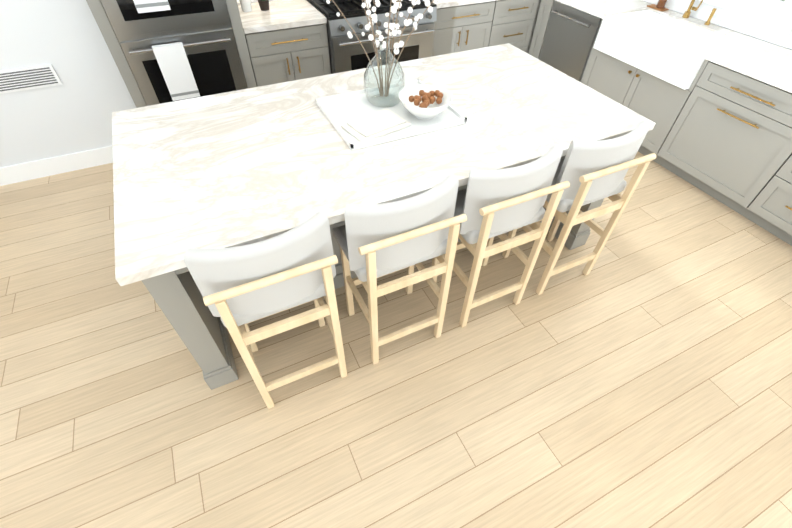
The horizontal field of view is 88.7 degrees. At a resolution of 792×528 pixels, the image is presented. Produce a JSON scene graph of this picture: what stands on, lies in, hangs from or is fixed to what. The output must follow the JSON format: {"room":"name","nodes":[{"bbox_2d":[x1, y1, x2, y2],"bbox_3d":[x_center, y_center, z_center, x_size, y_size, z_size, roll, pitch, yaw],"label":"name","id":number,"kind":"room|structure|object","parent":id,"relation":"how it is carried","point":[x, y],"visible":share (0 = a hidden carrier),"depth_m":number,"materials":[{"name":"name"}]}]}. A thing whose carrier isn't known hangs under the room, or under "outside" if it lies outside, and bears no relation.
{"room":"kitchen","nodes":[
{"label":"kitchen","id":0,"kind":"room"},
{"bbox_2d":[0,0,273,166],"bbox_3d":[-2.152,-2.506,2.875,8.880,3.060,1.280,-19,50,-18],"label":"wall","id":1,"kind":"structure","parent":0,"point":[86,99],"depth_m":2.95,"materials":[{"name":"white paint"}]},
{"bbox_2d":[0,64,62,93],"bbox_3d":[-2.602,-1.284,2.819,0.420,0.140,0.014,-19,50,-18],"label":"air vent","id":2,"kind":"object","parent":1,"relation":"in","point":[26,78],"visible":1,"depth_m":2.83,"materials":[{"name":"white plastic"}]},
{"bbox_2d":[0,146,112,185],"bbox_3d":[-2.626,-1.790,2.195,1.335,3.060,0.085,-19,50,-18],"label":"baseboard","id":3,"kind":"structure","parent":1,"relation":"attached to","point":[21,172],"depth_m":3.18,"materials":[{"name":"white wood"}]},
{"bbox_2d":[0,152,791,527],"bbox_3d":[-0.535,1.061,1.739,8.880,0.100,8.800,-19,50,-18],"label":"floor","id":4,"kind":"structure","parent":0,"point":[638,374],"depth_m":2.05,"materials":[{"name":"brown wood"}]},
{"bbox_2d":[86,0,256,107],"bbox_3d":[-1.682,-2.221,2.670,1.024,2.985,0.695,-19,50,-18],"label":"tall cabinet","id":5,"kind":"object","parent":4,"relation":"on","point":[96,7],"visible":0.06,"depth_m":2.95,"materials":[{"name":"grey wood"}]},
{"bbox_2d":[100,0,246,105],"bbox_3d":[-1.621,-1.767,2.946,0.758,1.275,0.444,-19,50,-18],"label":"double oven","id":6,"kind":"object","parent":5,"relation":"in","point":[175,50],"visible":0.88,"depth_m":2.92,"materials":[{"name":"silver metal"}]},
{"bbox_2d":[184,212,346,408],"bbox_3d":[-0.525,0.172,1.825,0.503,0.990,0.427,-19,50,-18],"label":"stool","id":7,"kind":"object","parent":4,"relation":"on","point":[240,288],"visible":1,"depth_m":1.50,"materials":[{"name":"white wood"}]},
{"bbox_2d":[237,0,330,86],"bbox_3d":[-0.996,-1.772,3.682,0.659,0.915,0.656,-19,50,-18],"label":"base cabinet","id":8,"kind":"object","parent":4,"relation":"on","point":[286,40],"visible":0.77,"depth_m":3.32,"materials":[{"name":"grey wood"}]},
{"bbox_2d":[240,0,251,11],"bbox_3d":[-1.231,-2.133,3.318,0.084,0.100,0.084,-19,50,-18],"label":"canister","id":9,"kind":"object","parent":8,"relation":"on","point":[246,6],"visible":1,"depth_m":3.30,"materials":[{"name":"white ceramic"}]},
{"bbox_2d":[258,0,268,10],"bbox_3d":[-1.090,-2.220,3.276,0.090,0.285,0.090,-19,50,-18],"label":"cactus pot","id":10,"kind":"object","parent":8,"relation":"on","point":[264,5],"visible":1,"depth_m":3.33,"materials":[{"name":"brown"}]},
{"bbox_2d":[307,0,436,73],"bbox_3d":[-0.226,-2.012,3.882,0.990,0.975,0.727,-19,50,-18],"label":"range","id":11,"kind":"object","parent":4,"relation":"on","point":[346,53],"visible":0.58,"depth_m":3.49,"materials":[{"name":"silver metal"}]},
{"bbox_2d":[143,155,603,389],"bbox_3d":[-0.070,-0.452,2.497,2.508,0.874,1.228,-19,50,-18],"label":"kitchen island","id":12,"kind":"object","parent":4,"relation":"on","point":[178,296],"depth_m":1.85,"materials":[{"name":"wood"}]},
{"bbox_2d":[112,43,655,285],"bbox_3d":[-0.061,-0.762,2.159,2.580,0.040,1.290,-19,50,-18],"label":"island countertop","id":13,"kind":"structure","parent":12,"relation":"on","point":[248,166],"depth_m":1.92,"materials":[{"name":"white stone"}]},
{"bbox_2d":[315,79,466,150],"bbox_3d":[-0.037,-0.822,2.160,0.640,0.040,0.530,-19,50,-18],"label":"tray","id":14,"kind":"object","parent":13,"relation":"on","point":[357,119],"visible":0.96,"depth_m":2.08,"materials":[{"name":"white ceramic"}]},
{"bbox_2d":[326,0,439,107],"bbox_3d":[-0.135,-1.118,1.925,0.636,0.760,0.628,-19,50,-18],"label":"vase","id":15,"kind":"object","parent":14,"relation":"on","point":[383,100],"visible":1,"depth_m":2.05,"materials":[{"name":"clear glass"}]},
{"bbox_2d":[399,84,452,119],"bbox_3d":[0.151,-0.821,2.098,0.276,0.111,0.276,-19,50,-18],"label":"bowl","id":16,"kind":"object","parent":14,"relation":"on","point":[424,102],"visible":1,"depth_m":2.08,"materials":[{"name":"white ceramic"}]},
{"bbox_2d":[332,175,466,363],"bbox_3d":[-0.017,-0.003,1.999,0.503,0.990,0.427,-19,50,-18],"label":"stool","id":17,"kind":"object","parent":4,"relation":"on","point":[375,241],"visible":0.98,"depth_m":1.70,"materials":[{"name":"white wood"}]},
{"bbox_2d":[432,0,499,56],"bbox_3d":[0.496,-2.285,4.223,0.682,0.874,0.620,-19,50,-18],"label":"base cabinet","id":18,"kind":"object","parent":4,"relation":"on","point":[463,25],"depth_m":3.87,"materials":[{"name":"grey wood"}]},
{"bbox_2d":[432,0,491,7],"bbox_3d":[1.030,-2.774,4.063,1.847,0.040,0.635,-19,50,-18],"label":"countertop","id":19,"kind":"structure","parent":18,"relation":"on","point":[442,3],"depth_m":3.66,"materials":[{"name":"white stone"}]},
{"bbox_2d":[432,145,569,326],"bbox_3d":[0.482,-0.175,2.170,0.503,0.990,0.427,-19,50,-18],"label":"stool","id":20,"kind":"object","parent":4,"relation":"on","point":[492,204],"visible":0.83,"depth_m":1.88,"materials":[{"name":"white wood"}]},
{"bbox_2d":[492,0,539,52],"bbox_3d":[1.013,-2.463,4.401,0.592,0.874,0.620,-19,50,-18],"label":"base cabinet","id":21,"kind":"object","parent":4,"relation":"on","point":[515,19],"depth_m":4.07,"materials":[{"name":"grey wood"}]},
{"bbox_2d":[539,0,601,81],"bbox_3d":[1.877,-2.116,4.096,0.656,0.872,0.600,-19,50,-18],"label":"dishwasher","id":22,"kind":"object","parent":4,"relation":"on","point":[569,38],"visible":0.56,"depth_m":3.86,"materials":[{"name":"silver metal"}]},
{"bbox_2d":[502,121,655,294],"bbox_3d":[0.986,-0.348,2.343,0.503,0.990,0.427,-19,50,-18],"label":"stool","id":23,"kind":"object","parent":4,"relation":"on","point":[591,171],"visible":0.75,"depth_m":2.05,"materials":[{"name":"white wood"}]},
{"bbox_2d":[581,44,700,164],"bbox_3d":[2.288,-1.478,3.662,0.620,0.648,1.062,-19,50,-18],"label":"base cabinet","id":24,"kind":"object","parent":4,"relation":"on","point":[657,100],"depth_m":3.40,"materials":[{"name":"grey wood"}]},
{"bbox_2d":[661,60,791,207],"bbox_3d":[2.654,-1.003,3.072,0.620,0.874,0.852,-19,50,-18],"label":"base cabinet","id":25,"kind":"object","parent":4,"relation":"on","point":[721,131],"depth_m":2.91,"materials":[{"name":"grey wood"}]},
{"bbox_2d":[705,40,791,91],"bbox_3d":[2.926,-0.903,2.355,0.635,0.040,2.027,-19,50,-18],"label":"countertop","id":26,"kind":"structure","parent":25,"relation":"on","point":[771,64],"depth_m":2.77,"materials":[{"name":"white stone"}]},
{"bbox_2d":[593,9,747,89],"bbox_3d":[2.204,-1.783,3.321,0.537,0.250,0.940,-19,50,-18],"label":"farmhouse sink","id":27,"kind":"object","parent":26,"relation":"in","point":[671,50],"visible":0.83,"depth_m":3.28,"materials":[{"name":"white ceramic"}]},
{"bbox_2d":[731,132,791,245],"bbox_3d":[2.984,-0.503,2.611,0.620,0.874,0.783,-19,50,-18],"label":"base cabinet","id":28,"kind":"object","parent":4,"relation":"on","point":[767,202],"depth_m":2.80,"materials":[{"name":"grey wood"}]},
{"bbox_2d":[557,0,656,19],"bbox_3d":[1.889,-2.473,3.801,0.635,0.040,0.828,-19,50,-18],"label":"countertop","id":29,"kind":"structure","parent":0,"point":[601,9],"depth_m":3.62,"materials":[{"name":"white stone"}]},
{"bbox_2d":[647,0,668,10],"bbox_3d":[2.313,-2.332,3.509,0.090,0.206,0.160,-19,50,-18],"label":"tray","id":30,"kind":"object","parent":29,"relation":"on","point":[660,5],"visible":1,"depth_m":3.54,"materials":[{"name":"brown wood"}]},
{"bbox_2d":[682,0,716,24],"bbox_3d":[2.412,-2.119,3.192,0.211,0.381,0.246,-19,50,-18],"label":"brass faucet","id":31,"kind":"object","parent":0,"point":[686,14],"visible":1,"depth_m":3.32,"materials":[{"name":"brown metal"}]},
{"bbox_2d":[641,0,791,49],"bbox_3d":[3.481,-1.228,1.803,0.200,3.060,8.000,-19,50,-18],"label":"wall","id":32,"kind":"structure","parent":0,"point":[789,37],"depth_m":3.08,"materials":[{"name":"white paint"}]},
{"bbox_2d":[643,0,791,48],"bbox_3d":[2.699,-2.562,2.404,0.010,2.142,4.420,-19,50,-18],"label":"tile backsplash","id":33,"kind":"structure","parent":32,"relation":"attached to","point":[786,43],"depth_m":3.20,"materials":[{"name":"white tile"}]},
{"bbox_2d":[667,0,791,38],"bbox_3d":[2.666,-2.616,2.697,0.255,1.693,1.194,-19,50,-18],"label":"window","id":34,"kind":"structure","parent":32,"relation":"in","point":[773,17],"depth_m":3.05,"materials":[{"name":"white glass"}]}
]}

